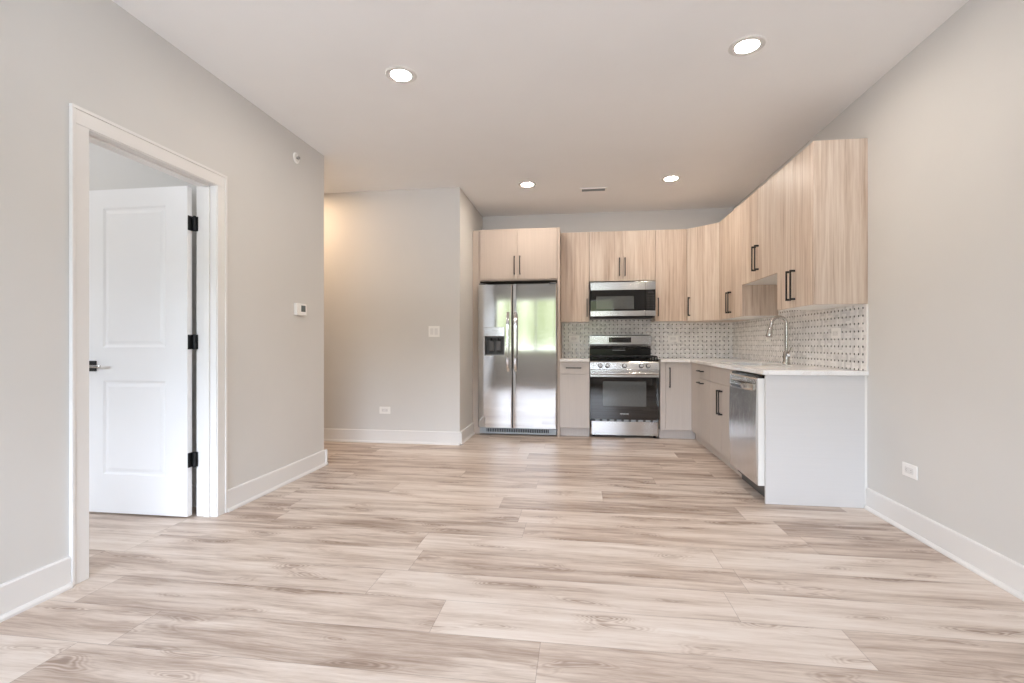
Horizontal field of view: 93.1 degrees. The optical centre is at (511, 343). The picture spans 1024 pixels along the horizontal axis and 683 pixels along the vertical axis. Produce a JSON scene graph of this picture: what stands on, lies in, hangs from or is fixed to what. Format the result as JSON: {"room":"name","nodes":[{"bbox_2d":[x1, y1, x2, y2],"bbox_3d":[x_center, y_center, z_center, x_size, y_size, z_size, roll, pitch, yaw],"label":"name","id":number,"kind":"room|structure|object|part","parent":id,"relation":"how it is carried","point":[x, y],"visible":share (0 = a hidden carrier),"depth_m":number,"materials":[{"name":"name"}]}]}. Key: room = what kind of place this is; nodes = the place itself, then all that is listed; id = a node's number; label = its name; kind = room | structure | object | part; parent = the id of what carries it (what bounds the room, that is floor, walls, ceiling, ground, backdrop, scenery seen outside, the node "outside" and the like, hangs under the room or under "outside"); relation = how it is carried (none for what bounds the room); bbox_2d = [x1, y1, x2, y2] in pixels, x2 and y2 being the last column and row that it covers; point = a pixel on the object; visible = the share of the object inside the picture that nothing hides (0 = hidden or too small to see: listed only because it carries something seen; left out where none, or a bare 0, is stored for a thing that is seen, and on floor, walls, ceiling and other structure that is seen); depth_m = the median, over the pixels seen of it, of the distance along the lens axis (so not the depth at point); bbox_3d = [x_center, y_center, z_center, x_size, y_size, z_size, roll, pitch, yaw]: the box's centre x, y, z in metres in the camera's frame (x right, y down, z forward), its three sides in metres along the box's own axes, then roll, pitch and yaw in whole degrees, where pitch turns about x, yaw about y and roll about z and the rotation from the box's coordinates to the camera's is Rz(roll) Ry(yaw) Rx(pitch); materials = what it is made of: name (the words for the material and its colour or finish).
{"room":"open-plan kitchen","nodes":[
{"label":"open-plan kitchen","id":0,"kind":"room"},
{"bbox_2d":[89,142,196,484],"bbox_3d":[-3.509,-0.287,3.957,3.358,2.715,1.110,0,0,8],"label":"wall","id":1,"kind":"structure","parent":0,"point":[108,170],"depth_m":3.25,"materials":[{"name":"paint"}]},
{"bbox_2d":[192,485,196,506],"bbox_3d":[-3.591,1.002,3.366,3.358,0.136,0.083,0,0,8],"label":"baseboard","id":2,"kind":"structure","parent":1,"relation":"attached to","point":[194,487],"depth_m":3.18,"materials":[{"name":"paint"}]},
{"bbox_2d":[0,0,323,583],"bbox_3d":[-2.095,-0.287,1.498,0.120,2.715,5.590,0,0,8],"label":"wall","id":3,"kind":"structure","parent":0,"point":[95,56],"depth_m":2.32,"materials":[{"name":"paint"}]},
{"bbox_2d":[89,186,197,516],"bbox_3d":[-2.327,0.049,3.003,0.763,2.022,0.096,0,0,7],"label":"door","id":4,"kind":"structure","parent":3,"relation":"in","point":[142,459],"depth_m":3.01,"materials":[{"name":"paint"}]},
{"bbox_3d":[-2.643,0.143,3.049,0.066,0.066,0.009,0,0,8],"label":"handle","id":5,"kind":"part","parent":4,"relation":"part of","materials":[{"name":"black metal"}]},
{"bbox_3d":[-2.596,0.143,3.013,0.127,0.022,0.049,0,0,8],"label":"lever","id":6,"kind":"part","parent":4,"relation":"part of","materials":[{"name":"silver metal"}]},
{"bbox_2d":[69,103,227,585],"bbox_3d":[-1.941,0.007,2.608,0.156,2.126,0.950,0,0,8],"label":"trim","id":7,"kind":"structure","parent":3,"relation":"attached to","point":[85,126],"depth_m":2.54,"materials":[{"name":"paint"}]},
{"bbox_2d":[0,449,327,622],"bbox_3d":[-3.744,1.002,1.741,3.504,0.136,5.616,0,0,8],"label":"baseboard","id":8,"kind":"structure","parent":3,"relation":"attached to","point":[24,592],"depth_m":2.09,"materials":[{"name":"paint"}]},
{"bbox_2d":[293,152,299,163],"bbox_3d":[-1.694,-1.466,3.836,0.030,0.084,0.084,0,0,8],"label":"sprinkler head","id":9,"kind":"object","parent":3,"relation":"attached to","point":[296,157],"visible":1,"depth_m":3.83},
{"bbox_2d":[294,303,306,315],"bbox_3d":[-1.689,-0.270,3.877,0.030,0.096,0.140,0,0,8],"label":"thermostat","id":10,"kind":"object","parent":3,"relation":"attached to","point":[300,309],"visible":1,"depth_m":3.85,"materials":[{"name":"white plastic"}]},
{"bbox_2d":[324,187,482,431],"bbox_3d":[-2.661,-0.287,6.090,4.450,2.715,1.350,0,0,8],"label":"wall","id":11,"kind":"structure","parent":0,"point":[398,264],"depth_m":5.22,"materials":[{"name":"paint"}]},
{"bbox_2d":[379,407,389,413],"bbox_3d":[-1.370,0.721,5.224,0.124,0.076,0.009,0,0,8],"label":"power outlet","id":12,"kind":"object","parent":11,"relation":"attached to","point":[382,410],"visible":1,"depth_m":5.22,"materials":[{"name":"white plastic"}]},
{"bbox_2d":[324,422,474,444],"bbox_3d":[-2.700,1.002,5.713,4.476,0.136,0.644,0,0,8],"label":"baseboard","id":13,"kind":"structure","parent":11,"relation":"attached to","point":[334,435],"depth_m":5.21,"materials":[{"name":"paint"}]},
{"bbox_2d":[429,326,439,336],"bbox_3d":[-0.827,-0.125,5.148,0.122,0.116,0.010,0,0,8],"label":"light switch","id":14,"kind":"object","parent":11,"relation":"attached to","point":[434,331],"visible":1,"depth_m":5.14,"materials":[{"name":"white plastic"}]},
{"bbox_2d":[0,428,1023,682],"bbox_3d":[-1.590,1.120,2.543,7.830,0.100,8.080,0,0,8],"label":"floor","id":15,"kind":"structure","parent":0,"point":[490,557],"depth_m":2.11,"materials":[{"name":"brown wood"}]},
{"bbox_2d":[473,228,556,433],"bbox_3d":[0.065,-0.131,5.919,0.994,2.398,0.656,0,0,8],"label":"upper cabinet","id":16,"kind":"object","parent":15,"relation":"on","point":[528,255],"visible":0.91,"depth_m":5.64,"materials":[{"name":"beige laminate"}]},
{"bbox_3d":[-0.156,-1.036,5.665,0.437,0.585,0.019,0,0,8],"label":"door","id":17,"kind":"part","parent":16,"relation":"part of","materials":[{"name":"beige laminate"}]},
{"bbox_3d":[0.290,-1.036,5.603,0.457,0.585,0.019,0,0,8],"label":"door","id":18,"kind":"part","parent":16,"relation":"part of","materials":[{"name":"beige laminate"}]},
{"bbox_2d":[478,282,556,434],"bbox_3d":[0.097,0.186,5.875,0.919,1.768,0.685,0,0,8],"label":"refrigerator","id":19,"kind":"object","parent":15,"relation":"on","point":[517,323],"visible":0.99,"depth_m":5.59,"materials":[{"name":"grey metal"}]},
{"bbox_3d":[-0.204,0.030,5.637,0.244,0.225,0.030,0,0,8],"label":"dispenser frame","id":20,"kind":"part","parent":19,"relation":"part of","materials":[{"name":"grey plastic"}]},
{"bbox_3d":[-0.194,0.148,5.664,0.402,1.660,0.074,0,0,8],"label":"freezer door","id":21,"kind":"part","parent":19,"relation":"part of","materials":[{"name":"metal"}]},
{"bbox_3d":[-0.049,-0.018,5.582,0.033,0.688,0.064,0,0,8],"label":"door handle","id":22,"kind":"part","parent":19,"relation":"part of","materials":[{"name":"metal"}]},
{"bbox_3d":[0.040,-0.018,5.570,0.033,0.688,0.064,0,0,8],"label":"door handle","id":23,"kind":"part","parent":19,"relation":"part of","materials":[{"name":"metal"}]},
{"bbox_3d":[0.264,0.148,5.600,0.512,1.660,0.074,0,0,8],"label":"fresh food door","id":24,"kind":"part","parent":19,"relation":"part of","materials":[{"name":"metal"}]},
{"bbox_2d":[557,227,561,436],"bbox_3d":[0.576,-0.130,5.866,0.028,2.400,0.619,0,0,8],"label":"panel","id":25,"kind":"object","parent":15,"relation":"on","point":[559,324],"visible":0.8,"depth_m":5.56,"materials":[{"name":"beige laminate"}]},
{"bbox_2d":[560,362,589,435],"bbox_3d":[0.753,0.640,5.808,0.336,0.860,0.646,0,0,8],"label":"base cabinet","id":26,"kind":"object","parent":15,"relation":"on","point":[574,376],"visible":0.96,"depth_m":5.53,"materials":[{"name":"beige laminate"}]},
{"bbox_3d":[0.715,0.281,5.534,0.332,0.139,0.019,0,0,8],"label":"drawer","id":27,"kind":"part","parent":26,"relation":"part of","materials":[{"name":"beige laminate"}]},
{"bbox_2d":[560,357,589,361],"bbox_3d":[0.755,0.194,5.825,0.336,0.030,0.652,0,0,8],"label":"countertop","id":28,"kind":"structure","parent":26,"relation":"on","point":[563,359],"depth_m":5.52,"materials":[{"name":"white stone"}]},
{"bbox_2d":[590,335,658,437],"bbox_3d":[1.305,0.484,5.734,0.766,1.172,0.642,0,0,8],"label":"gas range","id":29,"kind":"object","parent":15,"relation":"on","point":[624,375],"visible":1,"depth_m":5.50,"materials":[{"name":"grey metal"}]},
{"bbox_3d":[1.273,0.963,5.506,0.766,0.154,0.048,0,0,8],"label":"storage drawer","id":30,"kind":"part","parent":29,"relation":"part of","materials":[{"name":"metal"}]},
{"bbox_3d":[1.273,0.625,5.505,0.766,0.478,0.046,0,0,8],"label":"oven door","id":31,"kind":"part","parent":29,"relation":"part of","materials":[{"name":"black glass"}]},
{"bbox_3d":[1.273,0.341,5.504,0.766,0.086,0.048,0,0,8],"label":"door rail","id":32,"kind":"part","parent":29,"relation":"part of","materials":[{"name":"metal"}]},
{"bbox_2d":[590,359,658,360],"bbox_3d":[1.304,0.196,5.724,0.766,0.012,0.451,0,0,8],"label":"cooktop","id":33,"kind":"object","parent":29,"relation":"in","point":[590,359],"depth_m":5.54,"materials":[{"name":"black metal"}]},
{"bbox_3d":[1.273,0.252,5.505,0.766,0.087,0.053,0,0,8],"label":"control panel","id":34,"kind":"part","parent":29,"relation":"part of","materials":[{"name":"metal"}]},
{"bbox_3d":[1.265,0.339,5.448,0.743,0.027,0.065,0,0,8],"label":"door handle","id":35,"kind":"part","parent":29,"relation":"part of","materials":[{"name":"metal"}]},
{"bbox_2d":[658,362,694,438],"bbox_3d":[2.155,0.640,5.613,0.939,0.860,0.646,0,0,8],"label":"base cabinet","id":36,"kind":"object","parent":15,"relation":"on","point":[675,378],"visible":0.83,"depth_m":5.37,"materials":[{"name":"beige laminate"}]},
{"bbox_3d":[1.745,0.378,5.362,0.011,0.222,0.036,0,0,8],"label":"bar pull","id":37,"kind":"part","parent":36,"relation":"part of","materials":[{"name":"black metal"}]},
{"bbox_3d":[1.845,0.588,5.377,0.275,0.752,0.019,0,0,8],"label":"door","id":38,"kind":"part","parent":36,"relation":"part of","materials":[{"name":"beige laminate"}]},
{"bbox_2d":[652,358,868,375],"bbox_3d":[2.020,0.194,4.574,0.958,0.030,2.782,0,0,8],"label":"countertop","id":39,"kind":"structure","parent":36,"relation":"on","point":[752,366],"depth_m":3.67,"materials":[{"name":"white stone"}]},
{"bbox_2d":[766,315,791,363],"bbox_3d":[2.284,-0.030,4.147,0.197,0.418,0.108,0,0,8],"label":"kitchen faucet","id":40,"kind":"object","parent":39,"relation":"on","point":[786,354],"visible":0.98,"depth_m":4.15,"materials":[{"name":"silver metal"}]},
{"bbox_2d":[692,363,714,454],"bbox_3d":[2.219,0.640,4.984,0.640,0.860,0.795,0,0,8],"label":"base cabinet","id":41,"kind":"object","parent":15,"relation":"on","point":[700,372],"visible":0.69,"depth_m":4.96,"materials":[{"name":"beige laminate"}]},
{"bbox_3d":[1.921,0.285,4.830,0.019,0.147,0.404,0,0,8],"label":"drawer","id":42,"kind":"part","parent":41,"relation":"part of","materials":[{"name":"beige laminate"}]},
{"bbox_3d":[1.921,0.662,4.830,0.019,0.602,0.404,0,0,8],"label":"door","id":43,"kind":"part","parent":41,"relation":"part of","materials":[{"name":"beige laminate"}]},
{"bbox_2d":[709,366,741,476],"bbox_3d":[2.109,0.640,4.198,0.640,0.860,0.787,0,0,8],"label":"base cabinet","id":44,"kind":"object","parent":15,"relation":"on","point":[719,387],"visible":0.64,"depth_m":4.27,"materials":[{"name":"beige laminate"}]},
{"bbox_3d":[1.865,0.662,4.431,0.019,0.602,0.391,0,0,8],"label":"door","id":45,"kind":"part","parent":44,"relation":"part of","materials":[{"name":"beige laminate"}]},
{"bbox_3d":[1.815,0.518,4.271,0.036,0.215,0.011,0,0,8],"label":"bar pull","id":46,"kind":"part","parent":44,"relation":"part of","materials":[{"name":"black metal"}]},
{"bbox_3d":[1.806,0.518,4.209,0.036,0.215,0.011,0,0,8],"label":"bar pull","id":47,"kind":"part","parent":44,"relation":"part of","materials":[{"name":"black metal"}]},
{"bbox_3d":[1.838,0.285,4.236,0.019,0.147,0.786,0,0,8],"label":"false drawer","id":48,"kind":"part","parent":44,"relation":"part of","materials":[{"name":"beige laminate"}]},
{"bbox_3d":[1.811,0.662,4.040,0.019,0.602,0.392,0,0,8],"label":"door","id":49,"kind":"part","parent":44,"relation":"part of","materials":[{"name":"beige laminate"}]},
{"bbox_2d":[729,371,764,496],"bbox_3d":[1.964,0.644,3.514,0.658,0.852,0.598,0,0,8],"label":"dishwasher","id":50,"kind":"object","parent":15,"relation":"on","point":[747,389],"visible":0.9,"depth_m":3.42,"materials":[{"name":"grey metal"}]},
{"bbox_3d":[1.666,0.300,3.563,0.054,0.044,0.494,0,0,8],"label":"door handle","id":51,"kind":"part","parent":50,"relation":"part of","materials":[{"name":"metal"}]},
{"bbox_3d":[1.782,1.020,3.539,0.010,0.100,0.598,0,0,8],"label":"toe panel","id":52,"kind":"part","parent":50,"relation":"part of","materials":[{"name":"grey"}]},
{"bbox_2d":[765,375,866,507],"bbox_3d":[1.998,0.640,3.195,0.622,0.860,0.019,0,0,8],"label":"cabinet end panel","id":53,"kind":"object","parent":15,"relation":"on","point":[816,425],"visible":0.9,"depth_m":3.19,"materials":[{"name":"laminate"}]},
{"bbox_2d":[112,0,968,216],"bbox_3d":[-1.590,-1.705,2.543,7.830,0.120,8.080,0,0,8],"label":"ceiling","id":54,"kind":"structure","parent":0,"point":[564,97],"depth_m":3.05,"materials":[{"name":"paint"}]},
{"bbox_2d":[385,66,416,83],"bbox_3d":[-0.681,-1.642,2.973,0.192,0.004,0.192,0,0,8],"label":"recessed light","id":55,"kind":"object","parent":54,"relation":"in","point":[398,74],"visible":1,"depth_m":2.96,"materials":[{"name":"paint"}]},
{"bbox_2d":[391,70,410,80],"bbox_3d":[-0.681,-1.643,2.973,0.121,0.001,0.121,0,0,8],"label":"diffuser","id":56,"kind":"object","parent":55,"relation":"attached to","point":[396,75],"depth_m":2.97,"materials":[{"name":"white plastic"}]},
{"bbox_2d":[518,181,536,187],"bbox_3d":[0.160,-1.642,5.024,0.192,0.004,0.192,0,0,8],"label":"recessed light","id":57,"kind":"object","parent":54,"relation":"in","point":[527,184],"visible":1,"depth_m":5.02,"materials":[{"name":"paint"}]},
{"bbox_2d":[522,183,532,186],"bbox_3d":[0.160,-1.643,5.024,0.121,0.001,0.121,0,0,8],"label":"diffuser","id":58,"kind":"object","parent":57,"relation":"attached to","point":[523,184],"depth_m":5.03,"materials":[{"name":"white plastic"}]},
{"bbox_2d":[580,187,606,191],"bbox_3d":[0.868,-1.639,5.175,0.283,0.012,0.120,0,0,8],"label":"ceiling vent","id":59,"kind":"object","parent":54,"relation":"in","point":[594,189],"visible":1,"depth_m":5.16,"materials":[{"name":"white plastic"}]},
{"bbox_2d":[661,175,680,181],"bbox_3d":[1.587,-1.642,4.841,0.192,0.004,0.192,0,0,8],"label":"recessed light","id":60,"kind":"object","parent":54,"relation":"in","point":[671,178],"visible":1,"depth_m":4.83,"materials":[{"name":"paint"}]},
{"bbox_2d":[665,177,676,180],"bbox_3d":[1.587,-1.643,4.841,0.121,0.001,0.121,0,0,8],"label":"diffuser","id":61,"kind":"object","parent":60,"relation":"attached to","point":[666,178],"depth_m":4.85,"materials":[{"name":"white plastic"}]},
{"bbox_2d":[728,35,766,56],"bbox_3d":[1.300,-1.642,2.683,0.192,0.004,0.192,0,0,8],"label":"recessed light","id":62,"kind":"object","parent":54,"relation":"in","point":[748,45],"visible":1,"depth_m":2.67,"materials":[{"name":"paint"}]},
{"bbox_2d":[735,40,758,52],"bbox_3d":[1.300,-1.643,2.683,0.121,0.001,0.121,0,0,8],"label":"diffuser","id":63,"kind":"object","parent":62,"relation":"attached to","point":[741,46],"depth_m":2.68,"materials":[{"name":"white plastic"}]},
{"bbox_2d":[483,208,732,357],"bbox_3d":[1.161,-0.287,6.169,3.100,2.715,0.140,0,0,8],"label":"wall","id":64,"kind":"structure","parent":0,"point":[688,218],"depth_m":6.08,"materials":[{"name":"paint"}]},
{"bbox_2d":[561,232,588,322],"bbox_3d":[0.776,-0.793,5.964,0.337,1.073,0.370,0,0,8],"label":"upper cabinet","id":65,"kind":"object","parent":64,"relation":"attached to","point":[574,246],"visible":0.96,"depth_m":5.82,"materials":[{"name":"brown wood"}]},
{"bbox_2d":[589,230,654,284],"bbox_3d":[1.323,-1.034,5.888,0.762,0.593,0.370,0,0,8],"label":"upper cabinet","id":66,"kind":"object","parent":64,"relation":"attached to","point":[614,256],"visible":0.91,"depth_m":5.74,"materials":[{"name":"brown wood"}]},
{"bbox_3d":[1.114,-1.033,5.776,0.378,0.591,0.019,0,0,8],"label":"door","id":67,"kind":"part","parent":66,"relation":"part of","materials":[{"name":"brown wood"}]},
{"bbox_3d":[1.326,-0.739,5.911,0.761,0.003,0.305,0,0,8],"label":"panel","id":68,"kind":"part","parent":66,"relation":"part of","materials":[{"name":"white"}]},
{"bbox_2d":[590,282,655,318],"bbox_3d":[1.321,-0.507,5.864,0.745,0.418,0.398,0,0,8],"label":"microwave","id":69,"kind":"object","parent":66,"relation":"attached to","point":[608,300],"visible":1,"depth_m":5.67,"materials":[{"name":"grey metal"}]},
{"bbox_3d":[1.240,-0.517,5.700,0.628,0.398,0.043,0,0,8],"label":"door","id":70,"kind":"part","parent":69,"relation":"part of","materials":[{"name":"black glass"}]},
{"bbox_3d":[1.236,-0.349,5.677,0.628,0.062,0.004,0,0,8],"label":"door trim","id":71,"kind":"part","parent":69,"relation":"part of","materials":[{"name":"metal"}]},
{"bbox_3d":[1.236,-0.670,5.677,0.628,0.091,0.004,0,0,8],"label":"door trim","id":72,"kind":"part","parent":69,"relation":"part of","materials":[{"name":"metal"}]},
{"bbox_3d":[1.609,-0.517,5.649,0.115,0.398,0.043,0,0,8],"label":"control panel","id":73,"kind":"part","parent":69,"relation":"part of","materials":[{"name":"black glass"}]},
{"bbox_3d":[1.606,-0.349,5.625,0.115,0.062,0.004,0,0,8],"label":"panel trim","id":74,"kind":"part","parent":69,"relation":"part of","materials":[{"name":"metal"}]},
{"bbox_3d":[1.606,-0.670,5.625,0.115,0.091,0.004,0,0,8],"label":"panel trim","id":75,"kind":"part","parent":69,"relation":"part of","materials":[{"name":"metal"}]},
{"bbox_3d":[1.492,-1.033,5.723,0.379,0.591,0.019,0,0,8],"label":"door","id":76,"kind":"part","parent":66,"relation":"part of","materials":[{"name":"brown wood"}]},
{"bbox_2d":[562,316,732,358],"bbox_3d":[1.657,0.060,6.024,2.061,0.820,0.008,0,0,8],"label":"tile backsplash","id":77,"kind":"structure","parent":64,"relation":"attached to","point":[695,339],"depth_m":5.99,"materials":[{"name":"tile"}]},
{"bbox_2d":[569,336,578,341],"bbox_3d":[0.783,-0.058,6.137,0.124,0.076,0.009,0,0,8],"label":"power outlet","id":78,"kind":"object","parent":77,"relation":"attached to","point":[571,338],"visible":1,"depth_m":6.13,"materials":[{"name":"white plastic"}]},
{"bbox_2d":[668,335,677,341],"bbox_3d":[1.982,-0.058,5.970,0.124,0.076,0.009,0,0,8],"label":"power outlet","id":79,"kind":"object","parent":77,"relation":"attached to","point":[670,338],"visible":1,"depth_m":5.97,"materials":[{"name":"white plastic"}]},
{"bbox_2d":[651,229,686,322],"bbox_3d":[1.879,-0.793,5.810,0.356,1.073,0.370,0,0,8],"label":"upper cabinet","id":80,"kind":"object","parent":64,"relation":"attached to","point":[670,245],"visible":0.95,"depth_m":5.66,"materials":[{"name":"brown wood"}]},
{"bbox_3d":[1.882,-0.259,5.834,0.355,0.003,0.305,0,0,8],"label":"panel","id":81,"kind":"part","parent":80,"relation":"part of","materials":[{"name":"white"}]},
{"bbox_2d":[685,223,744,321],"bbox_3d":[2.340,-0.793,5.626,0.614,1.074,0.608,0,0,8],"label":"upper cabinet","id":82,"kind":"object","parent":64,"relation":"attached to","point":[702,241],"visible":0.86,"depth_m":5.48,"materials":[{"name":"brown wood"}]},
{"bbox_3d":[2.164,-0.793,5.488,0.019,1.071,0.390,0,0,-38],"label":"door","id":83,"kind":"part","parent":82,"relation":"part of","materials":[{"name":"brown wood"}]},
{"bbox_2d":[733,0,1023,564],"bbox_3d":[2.228,-0.287,2.083,0.140,2.715,7.940,0,0,8],"label":"wall","id":84,"kind":"structure","parent":0,"point":[943,127],"depth_m":2.42,"materials":[{"name":"paint"}]},
{"bbox_2d":[719,203,777,319],"bbox_3d":[2.370,-0.793,4.935,0.364,1.073,0.748,0,0,8],"label":"upper cabinet","id":85,"kind":"object","parent":84,"relation":"attached to","point":[737,301],"visible":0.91,"depth_m":4.77,"materials":[{"name":"brown wood"}]},
{"bbox_3d":[2.260,-0.793,5.135,0.019,1.071,0.381,0,0,8],"label":"door","id":86,"kind":"part","parent":85,"relation":"part of","materials":[{"name":"brown wood"}]},
{"bbox_3d":[2.201,-0.416,4.915,0.036,0.215,0.011,0,0,8],"label":"bar pull","id":87,"kind":"part","parent":85,"relation":"part of","materials":[{"name":"black metal"}]},
{"bbox_3d":[2.208,-0.793,4.764,0.019,1.071,0.362,0,0,8],"label":"door","id":88,"kind":"part","parent":85,"relation":"part of","materials":[{"name":"brown wood"}]},
{"bbox_3d":[2.393,-0.259,4.932,0.299,0.003,0.747,0,0,8],"label":"panel","id":89,"kind":"part","parent":85,"relation":"part of","materials":[{"name":"white"}]},
{"bbox_2d":[742,173,776,284],"bbox_3d":[2.261,-0.940,4.158,0.364,0.781,0.817,0,0,8],"label":"upper cabinet","id":90,"kind":"object","parent":84,"relation":"attached to","point":[759,210],"visible":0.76,"depth_m":4.14,"materials":[{"name":"brown wood"}]},
{"bbox_3d":[2.156,-0.939,4.387,0.019,0.779,0.391,0,0,8],"label":"door","id":91,"kind":"part","parent":90,"relation":"part of","materials":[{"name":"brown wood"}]},
{"bbox_3d":[2.106,-0.736,4.229,0.036,0.215,0.011,0,0,8],"label":"bar pull","id":92,"kind":"part","parent":90,"relation":"part of","materials":[{"name":"black metal"}]},
{"bbox_3d":[2.096,-0.736,4.162,0.036,0.215,0.011,0,0,8],"label":"bar pull","id":93,"kind":"part","parent":90,"relation":"part of","materials":[{"name":"black metal"}]},
{"bbox_3d":[2.285,-0.551,4.154,0.299,0.003,0.816,0,0,8],"label":"panel","id":94,"kind":"part","parent":90,"relation":"part of","materials":[{"name":"white"}]},
{"bbox_3d":[2.099,-0.939,3.981,0.019,0.779,0.421,0,0,8],"label":"door","id":95,"kind":"part","parent":90,"relation":"part of","materials":[{"name":"brown wood"}]},
{"bbox_2d":[733,304,867,370],"bbox_3d":[2.489,-0.183,4.506,0.010,0.724,2.768,0,0,8],"label":"tile backsplash","id":96,"kind":"structure","parent":84,"relation":"attached to","point":[809,331],"depth_m":3.89,"materials":[{"name":"tile"}]},
{"bbox_2d":[831,328,840,338],"bbox_3d":[2.343,-0.072,3.511,0.009,0.076,0.124,0,0,8],"label":"power outlet","id":97,"kind":"object","parent":96,"relation":"attached to","point":[835,332],"visible":1,"depth_m":3.51,"materials":[{"name":"white plastic"}]},
{"bbox_3d":[2.299,-0.038,3.140,0.010,0.434,0.010,0,0,8],"label":"edge trim","id":98,"kind":"part","parent":96,"relation":"part of","materials":[{"name":"white"}]},
{"bbox_2d":[777,138,867,309],"bbox_3d":[2.164,-0.793,3.458,0.364,1.074,0.590,0,0,8],"label":"upper cabinet","id":99,"kind":"object","parent":84,"relation":"attached to","point":[822,192],"visible":1,"depth_m":3.18,"materials":[{"name":"brown wood"}]},
{"bbox_3d":[2.050,-0.793,3.629,0.019,1.071,0.281,0,0,8],"label":"door","id":100,"kind":"part","parent":99,"relation":"part of","materials":[{"name":"brown wood"}]},
{"bbox_3d":[2.008,-0.416,3.526,0.036,0.215,0.011,0,0,8],"label":"bar pull","id":101,"kind":"part","parent":99,"relation":"part of","materials":[{"name":"black metal"}]},
{"bbox_3d":[1.998,-0.416,3.459,0.036,0.215,0.011,0,0,8],"label":"bar pull","id":102,"kind":"part","parent":99,"relation":"part of","materials":[{"name":"black metal"}]},
{"bbox_3d":[2.011,-0.793,3.346,0.019,1.071,0.284,0,0,8],"label":"door","id":103,"kind":"part","parent":99,"relation":"part of","materials":[{"name":"brown wood"}]},
{"bbox_3d":[2.189,-0.259,3.465,0.299,0.003,0.569,0,0,8],"label":"panel","id":104,"kind":"part","parent":99,"relation":"part of","materials":[{"name":"white"}]},
{"bbox_3d":[2.143,-0.793,3.173,0.328,1.074,0.019,0,0,8],"label":"panel","id":105,"kind":"part","parent":99,"relation":"part of","materials":[{"name":"brown wood"}]},
{"bbox_2d":[902,461,917,479],"bbox_3d":[2.244,0.719,2.739,0.009,0.076,0.124,0,0,8],"label":"power outlet","id":106,"kind":"object","parent":84,"relation":"attached to","point":[909,470],"visible":1,"depth_m":2.73,"materials":[{"name":"white plastic"}]},
{"bbox_2d":[905,466,912,474],"bbox_3d":[2.242,0.719,2.739,0.002,0.035,0.070,0,0,8],"label":"receptacle","id":107,"kind":"object","parent":106,"relation":"attached to","point":[908,469],"depth_m":2.74,"materials":[{"name":"grey plastic"}]},
{"bbox_2d":[864,488,1023,600],"bbox_3d":[1.945,1.002,0.649,0.026,0.136,5.021,0,0,8],"label":"baseboard","id":108,"kind":"structure","parent":84,"relation":"attached to","point":[998,569],"depth_m":2.41,"materials":[{"name":"paint"}]}
]}

